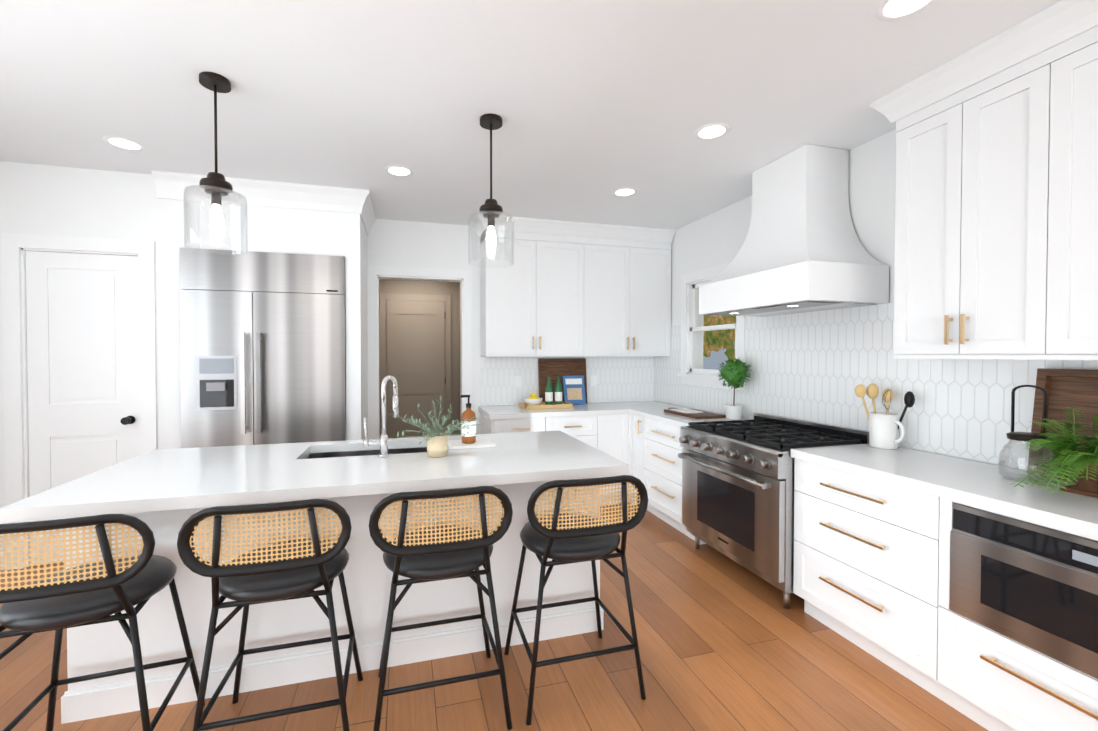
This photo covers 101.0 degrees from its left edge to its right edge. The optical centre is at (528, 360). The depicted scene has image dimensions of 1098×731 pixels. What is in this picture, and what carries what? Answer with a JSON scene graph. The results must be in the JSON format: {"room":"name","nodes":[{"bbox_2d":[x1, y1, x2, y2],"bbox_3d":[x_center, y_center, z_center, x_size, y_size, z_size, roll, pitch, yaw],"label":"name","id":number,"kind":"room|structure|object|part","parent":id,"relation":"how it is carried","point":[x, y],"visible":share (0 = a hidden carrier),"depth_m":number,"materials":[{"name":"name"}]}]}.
{"room":"kitchen","nodes":[
{"label":"kitchen","id":0,"kind":"room"},
{"bbox_2d":[0,161,163,549],"bbox_3d":[-3.227,0.035,3.152,1.220,2.720,0.120,0,1,-15],"label":"wall","id":1,"kind":"structure","parent":0,"point":[36,199],"depth_m":3.11,"materials":[{"name":"paint"}]},
{"bbox_2d":[1,233,157,569],"bbox_3d":[-3.086,0.273,3.166,0.854,2.244,0.175,0,1,-15],"label":"door","id":2,"kind":"structure","parent":1,"relation":"attached to","point":[79,356],"depth_m":3.13,"materials":[{"name":"paint"}]},
{"bbox_2d":[379,279,460,435],"bbox_3d":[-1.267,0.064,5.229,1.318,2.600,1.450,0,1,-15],"label":"door frame","id":3,"kind":"structure","parent":0,"point":[452,289],"depth_m":5.92,"materials":[{"name":"wood"}]},
{"bbox_2d":[380,293,450,438],"bbox_3d":[-1.440,0.250,5.812,0.888,2.210,0.038,0,1,-15],"label":"door","id":4,"kind":"structure","parent":3,"relation":"attached to","point":[415,349],"depth_m":5.79,"materials":[{"name":"brown paint"}]},
{"bbox_2d":[0,503,987,730],"bbox_3d":[-0.246,1.478,0.924,5.793,0.100,11.555,0,1,-15],"label":"floor","id":5,"kind":"structure","parent":0,"point":[725,643],"depth_m":1.99,"materials":[{"name":"brown wood"}]},
{"bbox_2d":[0,514,159,730],"bbox_3d":[-1.494,0.943,1.551,0.520,0.954,0.493,0,1,-18],"label":"stool","id":6,"kind":"object","parent":5,"relation":"on","point":[97,591],"depth_m":1.39,"materials":[{"name":"black metal"}]},
{"bbox_2d":[160,499,359,730],"bbox_3d":[-0.919,0.941,1.708,0.520,0.954,0.493,0,1,-15],"label":"stool","id":7,"kind":"object","parent":5,"relation":"on","point":[287,569],"depth_m":1.53,"materials":[{"name":"black metal"}]},
{"bbox_2d":[179,248,345,447],"bbox_3d":[-1.997,0.282,3.518,1.098,2.191,0.407,0,1,-15],"label":"fridge","id":8,"kind":"object","parent":5,"relation":"on","point":[262,347],"visible":0.73,"depth_m":3.37,"materials":[{"name":"metal"}]},
{"bbox_2d":[152,170,375,448],"bbox_3d":[-2.030,0.027,3.722,1.430,2.719,0.772,0,1,-15],"label":"enclosure","id":9,"kind":"object","parent":5,"relation":"on","point":[292,218],"visible":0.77,"depth_m":3.41,"materials":[{"name":"paint"}]},
{"bbox_2d":[61,443,603,723],"bbox_3d":[-0.811,0.968,2.416,2.294,0.875,0.743,0,1,-15],"label":"kitchen island","id":10,"kind":"object","parent":5,"relation":"on","point":[100,647],"depth_m":2.02,"materials":[{"name":"paint"}]},
{"bbox_2d":[0,431,628,522],"bbox_3d":[-0.785,0.510,2.302,2.340,0.045,0.996,0,1,-15],"label":"island countertop","id":11,"kind":"structure","parent":10,"relation":"on","point":[178,479],"depth_m":1.99,"materials":[{"name":"white stone"}]},
{"bbox_2d":[305,447,426,458],"bbox_3d":[-0.853,0.635,2.511,0.728,0.209,0.368,0,1,-15],"label":"sink","id":12,"kind":"object","parent":11,"relation":"in","point":[355,451],"depth_m":2.66,"materials":[{"name":"metal"}]},
{"bbox_2d":[363,375,398,456],"bbox_3d":[-0.755,0.280,2.319,0.169,0.412,0.097,0,1,-15],"label":"faucet","id":13,"kind":"object","parent":11,"relation":"on","point":[383,442],"visible":1,"depth_m":2.29,"materials":[{"name":"silver metal"}]},
{"bbox_2d":[391,396,479,457],"bbox_3d":[-0.457,0.336,2.319,0.522,0.301,0.514,0,1,-15],"label":"potted plant","id":14,"kind":"object","parent":11,"relation":"on","point":[436,444],"visible":1,"depth_m":2.28,"materials":[{"name":"green plant"}]},
{"bbox_2d":[447,438,496,449],"bbox_3d":[-0.328,0.474,2.594,0.260,0.015,0.190,0,1,-15],"label":"soap tray","id":15,"kind":"object","parent":11,"relation":"on","point":[478,443],"visible":0.79,"depth_m":2.53,"materials":[{"name":"white ceramic"}]},
{"bbox_2d":[461,395,475,443],"bbox_3d":[-0.344,0.330,2.588,0.086,0.272,0.082,0,1,-15],"label":"soap bottle","id":16,"kind":"object","parent":15,"relation":"on","point":[467,414],"visible":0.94,"depth_m":2.56,"materials":[{"name":"orange glass"}]},
{"bbox_2d":[360,486,519,730],"bbox_3d":[-0.364,0.939,1.858,0.520,0.954,0.493,0,1,-15],"label":"stool","id":17,"kind":"object","parent":5,"relation":"on","point":[428,553],"depth_m":1.67,"materials":[{"name":"black metal"}]},
{"bbox_2d":[480,413,545,433],"bbox_3d":[-0.164,0.940,4.316,0.495,0.875,0.614,0,1,-15],"label":"base cabinet","id":18,"kind":"object","parent":5,"relation":"on","point":[520,424],"depth_m":4.03,"materials":[{"name":"paint"}]},
{"bbox_2d":[546,417,597,448],"bbox_3d":[0.347,0.938,4.455,0.564,0.875,0.614,0,1,-15],"label":"base cabinet","id":19,"kind":"object","parent":5,"relation":"on","point":[585,429],"depth_m":4.17,"materials":[{"name":"paint"}]},
{"bbox_2d":[520,475,647,724],"bbox_3d":[0.190,0.936,2.009,0.520,0.954,0.493,0,1,-15],"label":"stool","id":20,"kind":"object","parent":5,"relation":"on","point":[562,538],"depth_m":1.82,"materials":[{"name":"black metal"}]},
{"bbox_2d":[598,413,629,504],"bbox_3d":[0.742,0.937,4.550,0.367,0.875,0.639,0,1,-15],"label":"base cabinet","id":21,"kind":"object","parent":5,"relation":"on","point":[613,428],"depth_m":4.27,"materials":[{"name":"paint"}]},
{"bbox_2d":[478,401,689,420],"bbox_3d":[0.537,0.477,4.487,1.982,0.045,0.639,0,1,-15],"label":"countertop","id":22,"kind":"structure","parent":21,"relation":"on","point":[503,412],"depth_m":4.26,"materials":[{"name":"white stone"}]},
{"bbox_2d":[519,401,573,408],"bbox_3d":[0.173,0.437,4.471,0.490,0.035,0.270,0,1,-15],"label":"serving tray","id":23,"kind":"object","parent":22,"relation":"on","point":[541,405],"visible":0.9,"depth_m":4.36,"materials":[{"name":"brown wood"}]},
{"bbox_2d":[524,393,542,404],"bbox_3d":[0.048,0.376,4.431,0.184,0.130,0.184,0,1,-15],"label":"lemon bowl","id":24,"kind":"object","parent":23,"relation":"on","point":[533,399],"visible":0.96,"depth_m":4.38,"materials":[{"name":"white ceramic"}]},
{"bbox_2d":[545,376,555,404],"bbox_3d":[0.205,0.298,4.503,0.076,0.285,0.076,0,1,-27],"label":"water bottle","id":25,"kind":"object","parent":23,"relation":"on","point":[549,394],"depth_m":4.48,"materials":[{"name":"green glass"}]},
{"bbox_2d":[556,376,561,403],"bbox_3d":[0.301,0.297,4.530,0.076,0.285,0.076,0,1,-27],"label":"water bottle","id":26,"kind":"object","parent":23,"relation":"on","point":[558,386],"depth_m":4.50,"materials":[{"name":"green glass"}]},
{"bbox_2d":[538,358,586,402],"bbox_3d":[0.360,0.211,4.713,0.520,0.475,0.076,0,1,-15],"label":"leaning board","id":27,"kind":"object","parent":22,"relation":"on","point":[553,368],"visible":0.6,"depth_m":4.70,"materials":[{"name":"brown wood"}]},
{"bbox_2d":[562,376,585,404],"bbox_3d":[0.472,0.303,4.681,0.232,0.298,0.082,0,1,-15],"label":"cookbook","id":28,"kind":"object","parent":22,"relation":"on","point":[574,390],"visible":0.9,"depth_m":4.67,"materials":[{"name":"blue paper"}]},
{"bbox_2d":[630,413,641,503],"bbox_3d":[1.290,0.940,4.284,0.639,0.875,0.249,0,1,-15],"label":"base cabinet","id":29,"kind":"object","parent":5,"relation":"on","point":[635,421],"depth_m":4.23,"materials":[{"name":"paint"}]},
{"bbox_2d":[642,417,705,544],"bbox_3d":[1.422,0.947,3.848,0.614,0.875,0.766,0,1,-15],"label":"base cabinet","id":30,"kind":"object","parent":5,"relation":"on","point":[661,464],"depth_m":3.78,"materials":[{"name":"paint"}]},
{"bbox_2d":[630,409,752,428],"bbox_3d":[1.390,0.486,3.912,0.639,0.045,0.919,0,1,-15],"label":"countertop","id":31,"kind":"structure","parent":30,"relation":"on","point":[666,418],"depth_m":3.75,"materials":[{"name":"white stone"}]},
{"bbox_2d":[664,408,725,418],"bbox_3d":[1.406,0.447,3.936,0.270,0.030,0.570,0,1,-15],"label":"cutting board","id":32,"kind":"object","parent":31,"relation":"on","point":[693,413],"visible":1,"depth_m":3.80,"materials":[{"name":"brown wood"}]},
{"bbox_2d":[717,357,751,419],"bbox_3d":[1.656,0.216,3.648,0.282,0.501,0.281,0,1,-15],"label":"topiary","id":33,"kind":"object","parent":31,"relation":"on","point":[733,374],"visible":1,"depth_m":3.59,"materials":[{"name":"green plant"}]},
{"bbox_2d":[678,413,868,608],"bbox_3d":[1.556,0.903,3.007,0.748,0.983,0.914,0,1,-15],"label":"range","id":34,"kind":"object","parent":5,"relation":"on","point":[738,490],"visible":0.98,"depth_m":2.79,"materials":[{"name":"metal"}]},
{"bbox_2d":[791,453,929,689],"bbox_3d":[1.854,0.971,2.222,0.633,0.875,0.748,0,1,-15],"label":"base cabinet","id":35,"kind":"object","parent":5,"relation":"on","point":[862,541],"depth_m":2.12,"materials":[{"name":"paint"}]},
{"bbox_2d":[926,493,1097,730],"bbox_3d":[2.048,0.982,1.508,0.633,0.875,0.821,0,1,-15],"label":"base cabinet","id":36,"kind":"object","parent":5,"relation":"on","point":[967,588],"depth_m":1.60,"materials":[{"name":"paint"}]},
{"bbox_2d":[791,445,1097,532],"bbox_3d":[2.063,0.529,1.436,0.639,0.058,2.360,0,1,-15],"label":"countertop","id":37,"kind":"structure","parent":36,"relation":"on","point":[982,482],"depth_m":1.88,"materials":[{"name":"white stone"}]},
{"bbox_2d":[855,384,914,448],"bbox_3d":[1.979,0.307,2.519,0.149,0.353,0.249,0,1,-15],"label":"utensil crock","id":38,"kind":"object","parent":37,"relation":"on","point":[884,430],"visible":1,"depth_m":2.49,"materials":[{"name":"white ceramic"}]},
{"bbox_2d":[998,385,1058,484],"bbox_3d":[2.066,0.295,1.869,0.170,0.393,0.170,0,1,-15],"label":"glass jar","id":39,"kind":"object","parent":37,"relation":"on","point":[1019,436],"visible":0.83,"depth_m":1.87,"materials":[{"name":"clear glass"}]},
{"bbox_3d":[2.066,0.213,1.868,0.124,0.228,0.124,0,1,-15],"label":"lid","id":40,"kind":"part","parent":39,"relation":"part of","materials":[{"name":"brown metal"}]},
{"bbox_3d":[2.066,0.410,1.871,0.170,0.164,0.170,0,1,-15],"label":"glass","id":41,"kind":"part","parent":39,"relation":"part of","materials":[{"name":"clear glass"}]},
{"bbox_2d":[1013,407,1097,497],"bbox_3d":[1.996,0.339,1.538,0.484,0.318,0.410,0,1,-15],"label":"fern","id":42,"kind":"object","parent":37,"relation":"on","point":[1072,458],"visible":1,"depth_m":1.67,"materials":[{"name":"green plant"}]},
{"bbox_2d":[1027,368,1097,486],"bbox_3d":[2.288,0.266,1.598,0.097,0.457,0.740,0,1,-15],"label":"cutting board","id":43,"kind":"object","parent":37,"relation":"on","point":[1075,389],"visible":0.55,"depth_m":1.88,"materials":[{"name":"brown wood"}]},
{"bbox_2d":[949,503,1097,678],"bbox_3d":[1.898,0.770,1.495,0.338,0.418,0.662,0,1,-15],"label":"microwave","id":44,"kind":"object","parent":36,"relation":"in","point":[1032,585],"depth_m":1.55,"materials":[{"name":"metal"}]},
{"bbox_2d":[367,219,632,433],"bbox_3d":[-0.002,0.011,4.749,3.303,2.720,0.140,0,1,-15],"label":"wall","id":45,"kind":"structure","parent":0,"point":[397,243],"depth_m":4.41,"materials":[{"name":"paint"}]},
{"bbox_2d":[367,265,471,438],"bbox_3d":[-1.056,0.238,4.456,0.988,2.275,0.158,0,1,-15],"label":"trim","id":46,"kind":"structure","parent":45,"relation":"attached to","point":[375,274],"depth_m":4.35,"materials":[{"name":"paint"}]},
{"bbox_2d":[477,216,592,355],"bbox_3d":[0.062,-0.705,4.506,1.039,1.278,0.319,0,1,-15],"label":"upper cabinet","id":47,"kind":"object","parent":45,"relation":"attached to","point":[541,304],"depth_m":4.35,"materials":[{"name":"paint"}]},
{"bbox_2d":[480,356,654,405],"bbox_3d":[0.463,0.179,4.801,1.965,0.538,0.006,0,1,-15],"label":"wall tile","id":48,"kind":"structure","parent":45,"relation":"attached to","point":[624,378],"depth_m":4.85,"materials":[{"name":"white tile"}]},
{"bbox_2d":[514,376,520,387],"bbox_3d":[-0.107,0.215,4.640,0.072,0.115,0.006,0,1,-15],"label":"wall outlet","id":49,"kind":"object","parent":48,"relation":"attached to","point":[517,381],"depth_m":4.64,"materials":[{"name":"paint"}]},
{"bbox_2d":[591,375,596,385],"bbox_3d":[0.703,0.212,4.860,0.072,0.115,0.006,0,1,-15],"label":"wall outlet","id":50,"kind":"object","parent":48,"relation":"attached to","point":[593,377],"depth_m":4.86,"materials":[{"name":"paint"}]},
{"bbox_2d":[593,224,672,355],"bbox_3d":[0.951,-0.709,4.748,1.037,1.278,0.319,0,1,-15],"label":"upper cabinet","id":51,"kind":"object","parent":45,"relation":"attached to","point":[632,266],"depth_m":4.60,"materials":[{"name":"paint"}]},
{"bbox_2d":[0,0,1060,229],"bbox_3d":[0.016,-1.327,-0.083,5.793,0.100,9.555,0,1,-15],"label":"ceiling","id":52,"kind":"structure","parent":0,"point":[594,104],"depth_m":2.19,"materials":[{"name":"paint"}]},
{"bbox_2d":[103,136,145,150],"bbox_3d":[-2.448,-1.316,2.743,0.195,0.005,0.195,-1,1,-36],"label":"recessed light","id":53,"kind":"object","parent":52,"relation":"in","point":[120,142],"depth_m":2.74,"materials":[{"name":"white plastic"}]},
{"bbox_2d":[183,71,247,254],"bbox_3d":[-1.458,-0.917,2.110,0.245,0.784,0.245,0,1,30],"label":"pendant light","id":54,"kind":"object","parent":52,"relation":"hanging from","point":[216,185],"depth_m":2.10,"materials":[{"name":"clear glass"}]},
{"bbox_3d":[-1.458,-0.656,2.115,0.246,0.262,0.246,0,1,-15],"label":"glass","id":55,"kind":"part","parent":54,"relation":"part of","materials":[{"name":"clear glass"}]},
{"bbox_2d":[384,165,413,176],"bbox_3d":[-0.901,-1.322,3.153,0.195,0.005,0.195,0,1,-24],"label":"recessed light","id":56,"kind":"object","parent":52,"relation":"in","point":[396,170],"depth_m":3.14,"materials":[{"name":"white plastic"}]},
{"bbox_2d":[468,113,513,267],"bbox_3d":[-0.204,-0.922,2.468,0.245,0.784,0.245,0,1,30],"label":"pendant light","id":57,"kind":"object","parent":52,"relation":"hanging from","point":[491,210],"depth_m":2.45,"materials":[{"name":"clear glass"}]},
{"bbox_3d":[-0.203,-0.661,2.471,0.246,0.262,0.246,0,1,-15],"label":"glass","id":58,"kind":"part","parent":57,"relation":"part of","materials":[{"name":"clear glass"}]},
{"bbox_2d":[612,187,636,196],"bbox_3d":[0.759,-1.328,3.563,0.195,0.005,0.195,0,1,-24],"label":"recessed light","id":59,"kind":"object","parent":52,"relation":"in","point":[627,191],"depth_m":3.56,"materials":[{"name":"white plastic"}]},
{"bbox_2d":[694,123,730,139],"bbox_3d":[1.053,-1.314,2.596,0.195,0.005,0.195,1,1,36],"label":"recessed light","id":60,"kind":"object","parent":52,"relation":"in","point":[715,130],"depth_m":2.59,"materials":[{"name":"white plastic"}]},
{"bbox_2d":[875,0,935,20],"bbox_3d":[1.376,-1.299,1.637,0.195,0.005,0.195,-1,1,-36],"label":"recessed light","id":61,"kind":"object","parent":52,"relation":"in","point":[890,10],"depth_m":1.67,"materials":[{"name":"white plastic"}]},
{"bbox_2d":[658,129,1026,470],"bbox_3d":[2.679,0.070,0.765,0.180,2.720,9.355,0,1,-15],"label":"wall","id":62,"kind":"structure","parent":0,"point":[714,239],"depth_m":2.81,"materials":[{"name":"paint"}]},
{"bbox_2d":[677,261,745,390],"bbox_3d":[1.704,-0.305,4.146,0.165,1.090,0.920,0,1,-15],"label":"window","id":63,"kind":"structure","parent":62,"relation":"in","point":[691,373],"depth_m":4.42,"materials":[{"name":"paint"}]},
{"bbox_2d":[699,144,888,316],"bbox_3d":[1.672,-0.826,2.979,0.574,0.990,0.952,0,1,-15],"label":"range hood","id":64,"kind":"object","parent":62,"relation":"attached to","point":[802,250],"visible":1,"depth_m":2.78,"materials":[{"name":"paint"}]},
{"bbox_2d":[655,302,1097,469],"bbox_3d":[2.051,0.072,2.715,0.006,0.815,4.847,0,1,-15],"label":"wall tile","id":65,"kind":"structure","parent":62,"relation":"attached to","point":[817,366],"depth_m":2.73,"materials":[{"name":"white tile"}]},
{"bbox_2d":[889,28,1020,359],"bbox_3d":[2.069,-0.668,2.007,0.319,1.278,0.618,0,1,-15],"label":"upper cabinet","id":66,"kind":"object","parent":62,"relation":"attached to","point":[996,225],"depth_m":1.99,"materials":[{"name":"paint"}]},
{"bbox_2d":[1017,0,1097,359],"bbox_3d":[2.234,-0.659,1.399,0.319,1.278,0.877,0,1,-15],"label":"upper cabinet","id":67,"kind":"object","parent":62,"relation":"attached to","point":[1057,269],"depth_m":1.69,"materials":[{"name":"paint"}]},
{"bbox_3d":[-2.584,0.097,-1.061,0.150,2.720,8.590,0,1,-15],"label":"wall","id":68,"kind":"structure","parent":0,"visible":0},
{"bbox_2d":[0,550,4,569],"bbox_3d":[-2.437,1.393,-1.065,0.122,0.130,8.469,0,1,-15],"label":"baseboard","id":69,"kind":"structure","parent":68,"relation":"attached to","point":[2,559],"depth_m":3.02,"materials":[{"name":"paint"}]},
{"label":"outside","id":70,"kind":"structure","parent":0,"visible":0},
{"bbox_2d":[703,315,735,369],"bbox_3d":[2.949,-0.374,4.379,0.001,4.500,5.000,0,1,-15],"label":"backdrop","id":71,"kind":"structure","parent":70,"point":[718,346],"depth_m":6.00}
]}

